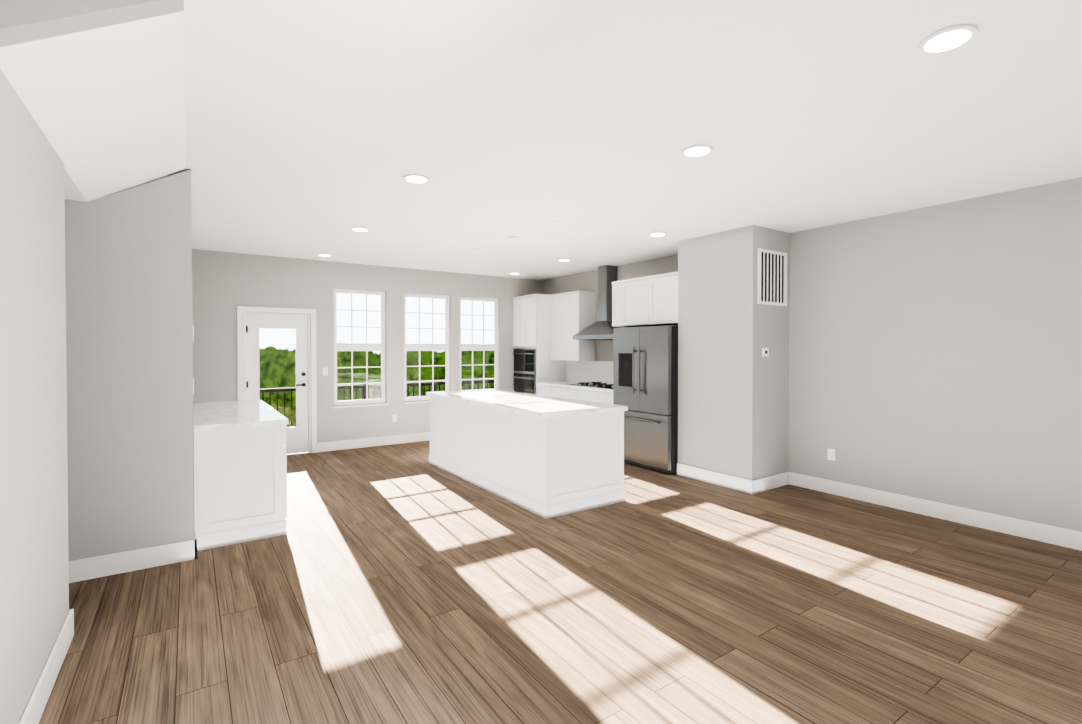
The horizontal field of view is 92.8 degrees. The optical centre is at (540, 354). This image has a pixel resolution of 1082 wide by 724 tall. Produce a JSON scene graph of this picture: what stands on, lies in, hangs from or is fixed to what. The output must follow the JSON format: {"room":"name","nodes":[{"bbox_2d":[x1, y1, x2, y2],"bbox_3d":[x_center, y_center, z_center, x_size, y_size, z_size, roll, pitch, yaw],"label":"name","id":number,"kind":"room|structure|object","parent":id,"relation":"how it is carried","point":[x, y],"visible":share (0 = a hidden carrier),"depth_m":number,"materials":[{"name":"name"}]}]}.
{"room":"kitchen","nodes":[
{"label":"kitchen","id":0,"kind":"room"},
{"bbox_2d":[0,69,68,723],"bbox_3d":[-0.928,0.112,0.331,0.130,2.740,5.500,0,1,-34],"label":"wall","id":1,"kind":"structure","parent":0,"point":[34,585],"depth_m":2.03,"materials":[{"name":"paint"}]},
{"bbox_2d":[19,609,73,723],"bbox_3d":[-0.871,1.413,0.397,0.013,0.135,5.513,0,1,-34],"label":"baseboard","id":2,"kind":"structure","parent":1,"relation":"attached to","point":[33,712],"depth_m":2.20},
{"bbox_2d":[0,0,183,46],"bbox_3d":[-1.565,-1.119,1.698,0.640,0.313,0.100,0,1,-34],"label":"wall","id":3,"kind":"structure","parent":0,"point":[21,21],"depth_m":1.68,"materials":[{"name":"paint"}]},
{"bbox_2d":[0,11,185,201],"bbox_3d":[-2.679,-1.184,2.298,1.800,0.437,2.150,0,1,-34],"label":"ceiling soffit","id":4,"kind":"structure","parent":0,"point":[105,106],"depth_m":2.24,"materials":[{"name":"paint"}]},
{"bbox_2d":[65,169,193,560],"bbox_3d":[-3.248,0.077,3.171,1.830,2.740,0.150,0,1,-34],"label":"wall","id":5,"kind":"structure","parent":0,"point":[128,285],"depth_m":3.43,"materials":[{"name":"paint"}]},
{"bbox_2d":[69,536,196,582],"bbox_3d":[-3.192,1.381,3.123,1.843,0.135,0.013,0,1,-34],"label":"baseboard","id":6,"kind":"structure","parent":5,"relation":"attached to","point":[109,564],"depth_m":3.43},
{"bbox_2d":[192,249,541,442],"bbox_3d":[-2.241,0.018,8.108,5.670,2.740,0.160,0,1,-34],"label":"wall","id":7,"kind":"structure","parent":0,"point":[225,285],"depth_m":7.45,"materials":[{"name":"paint"}]},
{"bbox_2d":[237,306,316,453],"bbox_3d":[-3.645,0.380,7.137,0.970,2.040,0.177,0,1,-34],"label":"patio door","id":8,"kind":"structure","parent":7,"relation":"in","point":[301,436],"depth_m":7.20,"materials":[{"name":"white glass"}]},
{"bbox_2d":[323,368,327,375],"bbox_3d":[-3.103,0.246,7.415,0.072,0.115,0.008,0,1,-34],"label":"light switch","id":9,"kind":"object","parent":7,"relation":"attached to","point":[325,371],"visible":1,"depth_m":7.41,"materials":[{"name":"white plastic"}]},
{"bbox_2d":[333,289,388,407],"bbox_3d":[-2.712,-0.094,7.733,0.810,1.743,0.145,0,1,-34],"label":"window","id":10,"kind":"structure","parent":7,"relation":"in","point":[355,346],"depth_m":7.77,"materials":[{"name":"clear glass"}]},
{"bbox_2d":[317,432,429,451],"bbox_3d":[-1.847,1.319,8.285,3.277,0.135,0.013,0,1,-34],"label":"baseboard","id":11,"kind":"structure","parent":7,"relation":"attached to","point":[415,437],"depth_m":7.79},
{"bbox_2d":[392,414,396,421],"bbox_3d":[-2.270,0.990,7.994,0.072,0.115,0.008,0,1,-34],"label":"outlet","id":12,"kind":"object","parent":7,"relation":"attached to","point":[394,418],"visible":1,"depth_m":7.99,"materials":[{"name":"white plastic"}]},
{"bbox_2d":[403,293,449,403],"bbox_3d":[-1.839,-0.101,8.330,0.835,1.743,0.145,0,1,-34],"label":"window","id":13,"kind":"structure","parent":7,"relation":"in","point":[432,347],"depth_m":8.37,"materials":[{"name":"clear glass"}]},
{"bbox_2d":[460,296,497,389],"bbox_3d":[-1.061,-0.107,8.863,0.810,1.743,0.145,0,1,-34],"label":"window","id":14,"kind":"structure","parent":7,"relation":"in","point":[472,347],"depth_m":8.94,"materials":[{"name":"clear glass"}]},
{"bbox_2d":[39,440,1081,723],"bbox_3d":[-0.507,1.495,3.380,8.270,0.100,10.030,0,1,-34],"label":"floor","id":15,"kind":"structure","parent":0,"point":[395,584],"depth_m":2.85,"materials":[{"name":"brown wood"}]},
{"bbox_2d":[193,400,287,550],"bbox_3d":[-2.800,0.969,4.707,0.627,0.920,1.870,0,1,-34],"label":"base cabinet","id":16,"kind":"object","parent":15,"relation":"on","point":[240,467],"depth_m":3.96,"materials":[{"name":"wood"}]},
{"bbox_2d":[429,397,627,518],"bbox_3d":[-0.312,0.975,5.841,0.946,0.880,2.648,0,1,-34],"label":"kitchen island","id":17,"kind":"object","parent":15,"relation":"on","point":[545,457],"depth_m":4.89,"materials":[{"name":"wood"}]},
{"bbox_2d":[426,389,627,416],"bbox_3d":[-0.321,0.516,5.829,0.985,0.040,2.680,0,1,-34],"label":"island countertop","id":18,"kind":"structure","parent":17,"relation":"on","point":[534,405],"depth_m":5.27,"materials":[{"name":"white stone"}]},
{"bbox_2d":[512,294,567,393],"bbox_3d":[-0.032,0.182,9.063,0.643,2.390,0.757,0,1,-34],"label":"tall cabinet","id":19,"kind":"object","parent":15,"relation":"on","point":[532,314],"depth_m":8.73,"materials":[{"name":"white wood"}]},
{"bbox_2d":[540,380,612,391],"bbox_3d":[0.760,0.491,7.906,0.647,0.040,2.047,0,1,-34],"label":"countertop","id":20,"kind":"structure","parent":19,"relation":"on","point":[559,383],"depth_m":7.96,"materials":[{"name":"white stone"}]},
{"bbox_2d":[568,380,612,387],"bbox_3d":[0.909,0.452,7.725,0.470,0.042,0.940,0,1,-34],"label":"cooktop","id":21,"kind":"object","parent":20,"relation":"in","point":[587,383],"depth_m":7.92,"materials":[{"name":"black metal"}]},
{"bbox_2d":[536,384,551,395],"bbox_3d":[0.345,0.943,8.524,0.639,0.880,0.573,0,1,-34],"label":"base cabinet","id":22,"kind":"object","parent":15,"relation":"on","point":[541,389],"depth_m":8.38,"materials":[{"name":"white wood"}]},
{"bbox_2d":[552,384,571,398],"bbox_3d":[0.619,0.948,8.124,0.639,0.880,0.617,0,1,-34],"label":"base cabinet","id":23,"kind":"object","parent":15,"relation":"on","point":[556,392],"depth_m":7.99,"materials":[{"name":"white wood"}]},
{"bbox_2d":[572,388,591,401],"bbox_3d":[0.906,0.953,7.705,0.639,0.880,0.618,0,1,-34],"label":"base cabinet","id":24,"kind":"object","parent":15,"relation":"on","point":[584,394],"depth_m":7.57,"materials":[{"name":"white wood"}]},
{"bbox_2d":[592,388,612,404],"bbox_3d":[1.179,0.958,7.305,0.639,0.880,0.572,0,1,-34],"label":"base cabinet","id":25,"kind":"object","parent":15,"relation":"on","point":[599,397],"depth_m":7.22,"materials":[{"name":"white wood"}]},
{"bbox_2d":[613,325,677,473],"bbox_3d":[1.513,0.522,6.577,0.851,1.739,0.933,0,1,-34],"label":"fridge","id":26,"kind":"object","parent":15,"relation":"on","point":[645,374],"visible":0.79,"depth_m":6.24,"materials":[{"name":"grey metal"}]},
{"bbox_2d":[184,0,1081,279],"bbox_3d":[0.314,-1.351,3.908,6.280,0.100,10.030,0,1,-34],"label":"ceiling","id":27,"kind":"structure","parent":0,"point":[314,128],"depth_m":2.84,"materials":[{"name":"paint"}]},
{"bbox_2d":[317,253,331,256],"bbox_3d":[-2.899,-1.329,6.902,0.190,0.010,0.190,0,1,-34],"label":"recessed light","id":28,"kind":"object","parent":27,"relation":"in","point":[325,255],"visible":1,"depth_m":6.90,"materials":[{"name":"white"}]},
{"bbox_2d":[350,227,368,231],"bbox_3d":[-1.899,-1.311,5.406,0.190,0.010,0.190,0,1,-34],"label":"recessed light","id":29,"kind":"object","parent":27,"relation":"in","point":[361,229],"visible":1,"depth_m":5.39,"materials":[{"name":"white"}]},
{"bbox_2d":[403,174,428,183],"bbox_3d":[-0.919,-1.292,3.798,0.190,0.010,0.190,0,1,-34],"label":"recessed light","id":30,"kind":"object","parent":27,"relation":"in","point":[416,178],"visible":0.94,"depth_m":3.77,"materials":[{"name":"white"}]},
{"bbox_2d":[649,232,665,236],"bbox_3d":[1.275,-1.314,5.639,0.190,0.010,0.190,0,1,-34],"label":"recessed light","id":31,"kind":"object","parent":27,"relation":"in","point":[655,234],"visible":1,"depth_m":5.62,"materials":[{"name":"white"}]},
{"bbox_2d":[682,144,712,156],"bbox_3d":[0.988,-1.286,3.261,0.190,0.010,0.190,0,1,-34],"label":"recessed light","id":32,"kind":"object","parent":27,"relation":"in","point":[697,150],"visible":1,"depth_m":3.24,"materials":[{"name":"white"}]},
{"bbox_2d":[918,25,977,54],"bbox_3d":[1.645,-1.271,2.088,0.190,0.010,0.190,0,1,-34],"label":"recessed light","id":33,"kind":"object","parent":27,"relation":"in","point":[948,39],"visible":0.98,"depth_m":2.08,"materials":[{"name":"white"}]},
{"bbox_2d":[678,225,789,479],"bbox_3d":[2.159,0.045,5.842,0.670,2.740,0.970,0,1,-34],"label":"wall","id":34,"kind":"structure","parent":0,"point":[733,401],"depth_m":5.53,"materials":[{"name":"paint"}]},
{"bbox_2d":[644,272,677,325],"bbox_3d":[1.740,-0.677,6.467,0.639,0.610,0.543,0,1,-34],"label":"upper cabinet","id":35,"kind":"object","parent":34,"relation":"attached to","point":[661,290],"depth_m":6.31,"materials":[{"name":"white wood"}]},
{"bbox_2d":[677,463,754,493],"bbox_3d":[1.879,1.350,5.655,0.013,0.135,0.983,0,1,-34],"label":"baseboard","id":36,"kind":"structure","parent":34,"relation":"attached to","point":[732,482],"depth_m":5.59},
{"bbox_2d":[762,348,768,356],"bbox_3d":[2.333,-0.024,5.356,0.090,0.090,0.021,0,1,-34],"label":"thermostat","id":37,"kind":"object","parent":34,"relation":"attached to","point":[765,351],"visible":0.93,"depth_m":5.34,"materials":[{"name":"white plastic"}]},
{"bbox_2d":[757,248,786,305],"bbox_3d":[2.438,-0.805,5.424,0.530,0.570,0.012,0,1,-34],"label":"air vent","id":38,"kind":"object","parent":34,"relation":"in","point":[771,277],"visible":1,"depth_m":5.41,"materials":[{"name":"white plastic"}]},
{"bbox_2d":[755,472,790,492],"bbox_3d":[2.441,1.353,5.451,0.630,0.135,0.013,0,1,-34],"label":"baseboard","id":39,"kind":"structure","parent":34,"relation":"attached to","point":[770,482],"depth_m":5.45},
{"bbox_2d":[542,177,1081,531],"bbox_3d":[2.802,0.048,5.628,0.150,2.740,10.030,0,1,-34],"label":"wall","id":40,"kind":"structure","parent":0,"point":[935,353],"depth_m":4.46,"materials":[{"name":"paint"}]},
{"bbox_2d":[552,291,595,363],"bbox_3d":[0.521,-0.452,8.507,0.349,1.110,0.768,0,1,-34],"label":"upper cabinet","id":41,"kind":"object","parent":40,"relation":"attached to","point":[552,358],"depth_m":8.27,"materials":[{"name":"white wood"}]},
{"bbox_2d":[573,265,622,339],"bbox_3d":[0.959,-0.784,7.732,0.497,1.121,0.940,0,1,-34],"label":"range hood","id":42,"kind":"object","parent":40,"relation":"attached to","point":[602,327],"visible":0.67,"depth_m":7.79,"materials":[{"name":"silver metal"}]},
{"bbox_2d":[612,281,619,326],"bbox_3d":[1.300,-0.685,7.109,0.639,0.610,0.255,0,1,-34],"label":"upper cabinet","id":43,"kind":"object","parent":40,"relation":"attached to","point":[616,284],"depth_m":6.97,"materials":[{"name":"white wood"}]},
{"bbox_2d":[620,277,643,326],"bbox_3d":[1.483,-0.682,6.842,0.639,0.610,0.583,0,1,-34],"label":"upper cabinet","id":44,"kind":"object","parent":40,"relation":"attached to","point":[631,290],"depth_m":6.72,"materials":[{"name":"white wood"}]},
{"bbox_2d":[828,448,834,460],"bbox_3d":[2.963,1.022,5.259,0.008,0.115,0.072,0,1,-34],"label":"outlet","id":45,"kind":"object","parent":40,"relation":"attached to","point":[831,454],"visible":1,"depth_m":5.26,"materials":[{"name":"white plastic"}]},
{"bbox_2d":[791,472,1081,550],"bbox_3d":[4.133,1.375,3.549,0.014,0.135,5.064,0,1,-34],"label":"baseboard","id":46,"kind":"structure","parent":40,"relation":"attached to","point":[1068,538],"depth_m":4.43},
{"label":"outside","id":47,"kind":"structure","parent":0,"visible":0},
{"bbox_2d":[259,293,493,426],"bbox_3d":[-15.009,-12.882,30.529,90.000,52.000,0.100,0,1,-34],"label":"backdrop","id":48,"kind":"structure","parent":47,"point":[288,369],"depth_m":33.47,"materials":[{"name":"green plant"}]},
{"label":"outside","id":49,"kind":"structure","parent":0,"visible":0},
{"bbox_2d":[260,380,493,426],"bbox_3d":[-2.837,1.073,8.931,7.580,1.110,1.830,0,1,-34],"label":"deck railing","id":50,"kind":"object","parent":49,"point":[364,387],"depth_m":9.63,"materials":[{"name":"black metal"}]}
]}

